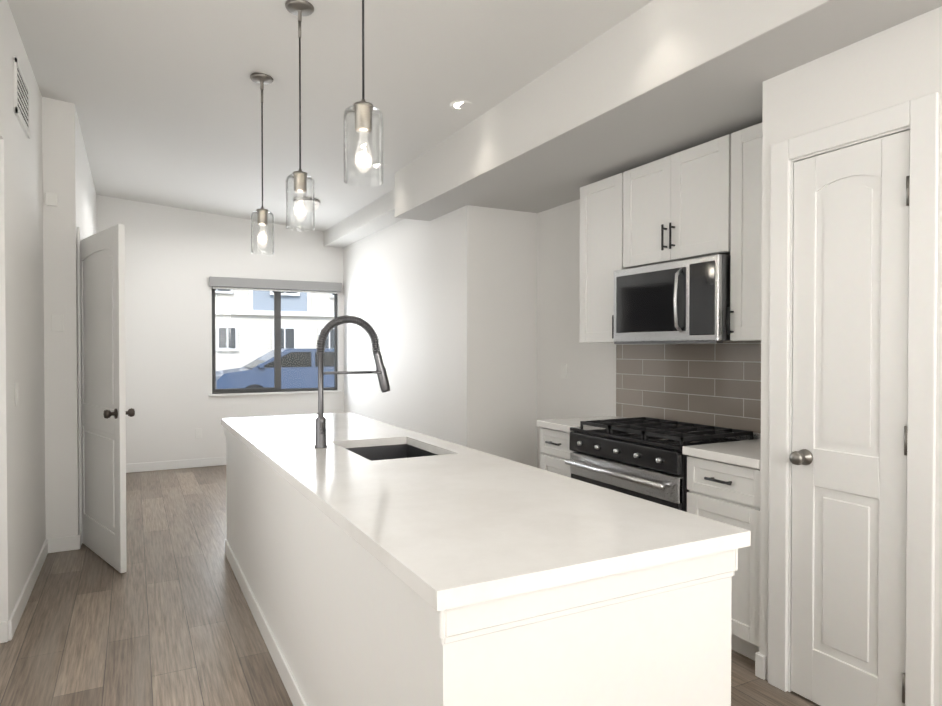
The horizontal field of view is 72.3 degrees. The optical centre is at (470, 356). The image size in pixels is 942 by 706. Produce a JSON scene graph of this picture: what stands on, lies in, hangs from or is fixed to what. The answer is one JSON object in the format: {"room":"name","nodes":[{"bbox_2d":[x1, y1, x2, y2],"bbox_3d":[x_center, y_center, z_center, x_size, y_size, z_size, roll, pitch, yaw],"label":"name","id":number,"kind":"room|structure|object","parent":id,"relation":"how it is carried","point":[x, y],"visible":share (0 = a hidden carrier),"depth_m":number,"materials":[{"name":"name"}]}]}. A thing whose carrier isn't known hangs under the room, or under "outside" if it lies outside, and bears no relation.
{"room":"kitchen","nodes":[
{"label":"kitchen","id":0,"kind":"room"},
{"bbox_2d":[0,0,45,640],"bbox_3d":[-1.254,-0.317,1.098,0.120,3.420,7.400,0,1,-28],"label":"wall","id":1,"kind":"structure","parent":0,"point":[22,490],"depth_m":3.46,"materials":[{"name":"paint"}]},
{"bbox_2d":[15,382,18,404],"bbox_3d":[-2.357,0.195,3.349,0.010,0.116,0.072,0,1,-28],"label":"light switch","id":2,"kind":"object","parent":1,"relation":"attached to","point":[17,393],"visible":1,"depth_m":3.33,"materials":[{"name":"white plastic"}]},
{"bbox_2d":[13,57,29,138],"bbox_3d":[-2.467,-1.407,3.543,0.014,0.280,0.480,0,1,-28],"label":"air vent","id":3,"kind":"object","parent":1,"relation":"in","point":[21,101],"visible":1,"depth_m":3.51,"materials":[{"name":"white plastic"}]},
{"bbox_2d":[0,457,765,679],"bbox_3d":[-1.612,1.325,2.619,6.440,0.100,10.390,0,1,-28],"label":"baseboard","id":4,"kind":"structure","parent":1,"relation":"attached to","point":[50,545],"depth_m":4.42,"materials":[{"name":"paint"}]},
{"bbox_2d":[42,97,96,538],"bbox_3d":[-3.582,-0.374,5.743,0.310,3.420,2.990,0,1,-28],"label":"wall","id":5,"kind":"structure","parent":0,"point":[67,177],"depth_m":4.46,"materials":[{"name":"paint"}]},
{"bbox_2d":[45,192,57,206],"bbox_3d":[-2.869,-1.073,4.406,0.070,0.090,0.025,0,1,-28],"label":"door chime","id":6,"kind":"object","parent":5,"relation":"attached to","point":[51,199],"visible":0.96,"depth_m":4.40,"materials":[{"name":"white plastic"}]},
{"bbox_2d":[77,227,84,544],"bbox_3d":[-3.111,0.209,5.074,0.138,2.270,1.135,0,1,-28],"label":"door frame","id":7,"kind":"structure","parent":5,"relation":"attached to","point":[80,236],"depth_m":4.60,"materials":[{"name":"paint"}]},
{"bbox_2d":[80,224,134,572],"bbox_3d":[-2.478,0.261,4.359,0.360,2.168,0.933,0,1,-28],"label":"hall door","id":8,"kind":"structure","parent":5,"relation":"in","point":[104,412],"depth_m":4.22,"materials":[{"name":"paint"}]},
{"bbox_2d":[96,195,343,463],"bbox_3d":[-4.061,-0.394,7.270,6.680,3.420,0.160,0,1,-28],"label":"wall","id":9,"kind":"structure","parent":0,"point":[176,259],"depth_m":7.56,"materials":[{"name":"paint"}]},
{"bbox_2d":[208,287,341,395],"bbox_3d":[-2.431,-0.232,8.082,1.620,1.406,0.140,0,1,-28],"label":"window","id":10,"kind":"structure","parent":9,"relation":"in","point":[277,344],"depth_m":8.08,"materials":[{"name":"clear glass"}]},
{"bbox_2d":[209,276,341,293],"bbox_3d":[-2.394,-0.877,8.003,1.600,0.142,0.071,0,1,-28],"label":"blind valance","id":11,"kind":"object","parent":10,"relation":"attached to","point":[271,285],"visible":0.98,"depth_m":7.95,"materials":[{"name":"grey fabric"}]},
{"bbox_2d":[7,0,652,231],"bbox_3d":[-1.621,-1.780,2.598,6.680,0.644,10.670,0,1,-28],"label":"ceiling","id":12,"kind":"structure","parent":0,"point":[164,96],"depth_m":3.86,"materials":[{"name":"paint"}]},
{"bbox_2d":[250,73,273,254],"bbox_3d":[-1.249,-1.142,3.857,0.135,1.052,0.135,0,1,-28],"label":"pendant light","id":13,"kind":"object","parent":12,"relation":"hanging from","point":[262,80],"visible":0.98,"depth_m":3.85,"materials":[{"name":"clear glass"}]},
{"bbox_2d":[285,0,314,230],"bbox_3d":[-0.809,-1.131,3.049,0.135,1.050,0.135,0,1,-28],"label":"pendant light","id":14,"kind":"object","parent":12,"relation":"hanging from","point":[300,9],"visible":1,"depth_m":3.04,"materials":[{"name":"clear glass"}]},
{"bbox_2d":[293,197,320,211],"bbox_3d":[-1.712,-1.571,6.715,0.280,0.124,0.280,0,1,-28],"label":"recessed light","id":15,"kind":"object","parent":12,"relation":"attached to","point":[317,202],"visible":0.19,"depth_m":6.63,"materials":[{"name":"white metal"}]},
{"bbox_2d":[343,0,382,185],"bbox_3d":[-0.368,-1.121,2.197,0.135,1.051,0.135,0,1,-28],"label":"pendant light","id":16,"kind":"object","parent":12,"relation":"hanging from","point":[362,109],"visible":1,"depth_m":2.19,"materials":[{"name":"clear glass"}]},
{"bbox_2d":[371,163,385,168],"bbox_3d":[-0.760,-1.594,5.395,0.160,0.006,0.160,0,1,-28],"label":"recessed light","id":17,"kind":"object","parent":12,"relation":"in","point":[375,164],"visible":0.38,"depth_m":5.36,"materials":[{"name":"white plastic"}]},
{"bbox_2d":[450,100,470,109],"bbox_3d":[-0.054,-1.577,4.049,0.160,0.006,0.160,0,1,-28],"label":"recessed light","id":18,"kind":"object","parent":12,"relation":"in","point":[455,104],"visible":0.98,"depth_m":4.02,"materials":[{"name":"white plastic"}]},
{"bbox_2d":[0,465,819,705],"bbox_3d":[-1.621,1.424,2.638,6.680,0.100,10.670,0,1,-28],"label":"floor","id":19,"kind":"structure","parent":0,"point":[167,618],"depth_m":3.25,"materials":[{"name":"brown wood"}]},
{"bbox_2d":[224,428,737,705],"bbox_3d":[-0.489,0.926,3.068,0.874,0.884,3.504,0,1,-28],"label":"kitchen island","id":20,"kind":"object","parent":19,"relation":"on","point":[372,562],"depth_m":1.64,"materials":[{"name":"paint"}]},
{"bbox_2d":[221,416,588,611],"bbox_3d":[-0.728,0.466,2.937,0.370,0.040,3.550,0,1,-28],"label":"island countertop","id":21,"kind":"structure","parent":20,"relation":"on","point":[447,553],"depth_m":1.73,"materials":[{"name":"white stone"}]},
{"bbox_2d":[314,315,389,447],"bbox_3d":[-0.580,0.119,3.189,0.390,0.645,0.100,0,1,-28],"label":"faucet","id":22,"kind":"object","parent":21,"relation":"on","point":[320,432],"visible":1,"depth_m":3.15,"materials":[{"name":"silver metal"}]},
{"bbox_2d":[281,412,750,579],"bbox_3d":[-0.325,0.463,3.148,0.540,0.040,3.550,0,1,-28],"label":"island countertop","id":23,"kind":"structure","parent":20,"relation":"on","point":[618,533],"depth_m":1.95,"materials":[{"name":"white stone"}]},
{"bbox_2d":[341,440,444,459],"bbox_3d":[-0.390,0.591,3.144,0.444,0.238,0.664,0,1,-28],"label":"sink","id":24,"kind":"object","parent":23,"relation":"in","point":[395,448],"depth_m":3.44,"materials":[{"name":"black metal"}]},
{"bbox_2d":[540,428,573,477],"bbox_3d":[0.812,0.909,4.269,0.600,0.890,0.370,0,1,-28],"label":"base cabinet","id":25,"kind":"object","parent":19,"relation":"on","point":[554,446],"depth_m":4.14,"materials":[{"name":"paint"}]},
{"bbox_2d":[537,416,623,431],"bbox_3d":[0.798,0.444,4.256,0.630,0.040,0.370,0,1,-28],"label":"countertop","id":26,"kind":"structure","parent":25,"relation":"on","point":[557,425],"depth_m":4.20,"materials":[{"name":"white stone"}]},
{"bbox_2d":[565,417,760,511],"bbox_3d":[1.059,0.880,3.675,0.704,0.963,0.890,0,1,-28],"label":"range","id":27,"kind":"object","parent":19,"relation":"on","point":[644,458],"visible":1,"depth_m":3.47,"materials":[{"name":"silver metal"}]},
{"bbox_2d":[687,456,759,660],"bbox_3d":[1.421,0.923,3.107,0.600,0.890,0.434,0,1,-28],"label":"base cabinet","id":28,"kind":"object","parent":19,"relation":"on","point":[723,482],"depth_m":2.90,"materials":[{"name":"paint"}]},
{"bbox_2d":[682,440,760,467],"bbox_3d":[1.408,0.459,3.094,0.630,0.040,0.434,0,1,-28],"label":"countertop","id":29,"kind":"structure","parent":28,"relation":"on","point":[744,453],"depth_m":3.01,"materials":[{"name":"white stone"}]},
{"bbox_2d":[343,205,536,467],"bbox_3d":[-0.601,-0.039,6.898,0.660,2.720,3.720,0,1,-28],"label":"wall block","id":30,"kind":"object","parent":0,"point":[444,306],"visible":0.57,"depth_m":5.39,"materials":[{"name":"paint"}]},
{"bbox_2d":[324,0,941,247],"bbox_3d":[0.801,-1.409,3.851,0.990,0.463,10.390,0,1,-28],"label":"soffit","id":31,"kind":"structure","parent":0,"point":[653,80],"depth_m":3.20,"materials":[{"name":"paint"}]},
{"bbox_2d":[537,199,760,467],"bbox_3d":[1.318,-0.354,4.067,0.126,3.420,10.510,0,1,-28],"label":"wall","id":32,"kind":"structure","parent":0,"point":[715,384],"depth_m":4.54,"materials":[{"name":"paint"}]},
{"bbox_2d":[580,169,631,342],"bbox_3d":[0.992,-0.612,4.201,0.324,1.045,0.503,0,1,-28],"label":"upper cabinet","id":33,"kind":"object","parent":32,"relation":"attached to","point":[605,204],"depth_m":4.15,"materials":[{"name":"paint"}]},
{"bbox_2d":[632,135,727,267],"bbox_3d":[1.262,-0.833,3.684,0.324,0.590,0.795,0,1,-28],"label":"upper cabinet","id":34,"kind":"object","parent":32,"relation":"attached to","point":[703,199],"depth_m":3.54,"materials":[{"name":"paint"}]},
{"bbox_2d":[614,254,736,343],"bbox_3d":[1.205,-0.295,3.665,0.448,0.447,0.798,0,1,-28],"label":"microwave","id":35,"kind":"object","parent":34,"relation":"attached to","point":[681,301],"visible":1,"depth_m":3.49,"materials":[{"name":"silver metal"}]},
{"bbox_2d":[727,123,761,340],"bbox_3d":[1.529,-0.599,3.177,0.324,1.045,0.491,0,1,-28],"label":"upper cabinet","id":36,"kind":"object","parent":32,"relation":"attached to","point":[744,145],"depth_m":3.18,"materials":[{"name":"paint"}]},
{"bbox_2d":[759,6,941,705],"bbox_3d":[2.445,0.123,1.123,0.630,2.540,4.000,0,1,-28],"label":"wall","id":37,"kind":"structure","parent":0,"point":[900,63],"depth_m":2.40,"materials":[{"name":"paint"}]},
{"bbox_2d":[789,130,909,705],"bbox_3d":[1.427,0.293,2.430,0.175,2.152,0.453,0,1,-28],"label":"pantry door","id":38,"kind":"structure","parent":37,"relation":"in","point":[848,457],"depth_m":2.41,"materials":[{"name":"paint"}]},
{"bbox_2d":[768,92,938,705],"bbox_3d":[1.452,0.250,2.449,0.138,2.254,0.627,0,1,-28],"label":"door frame","id":39,"kind":"structure","parent":37,"relation":"attached to","point":[919,118],"depth_m":2.21,"materials":[{"name":"paint"}]},
{"label":"outside","id":40,"kind":"structure","parent":0,"visible":0},
{"bbox_3d":[-11.368,1.236,32.598,70.000,0.230,51.450,0,1,-28],"label":"ground","id":41,"kind":"structure","parent":40,"visible":0},
{"bbox_2d":[215,287,333,370],"bbox_3d":[-8.952,-4.409,33.304,75.000,11.200,8.320,0,1,-28],"label":"building","id":42,"kind":"structure","parent":41,"relation":"on","point":[225,300],"depth_m":28.74,"materials":[{"name":"white paint"}]},
{"bbox_2d":[216,349,333,388],"bbox_3d":[-4.539,0.586,17.734,4.860,1.600,1.985,0,1,-28],"label":"car","id":43,"kind":"object","parent":41,"relation":"on","point":[298,376],"depth_m":16.72,"materials":[{"name":"blue paint"}]}
]}

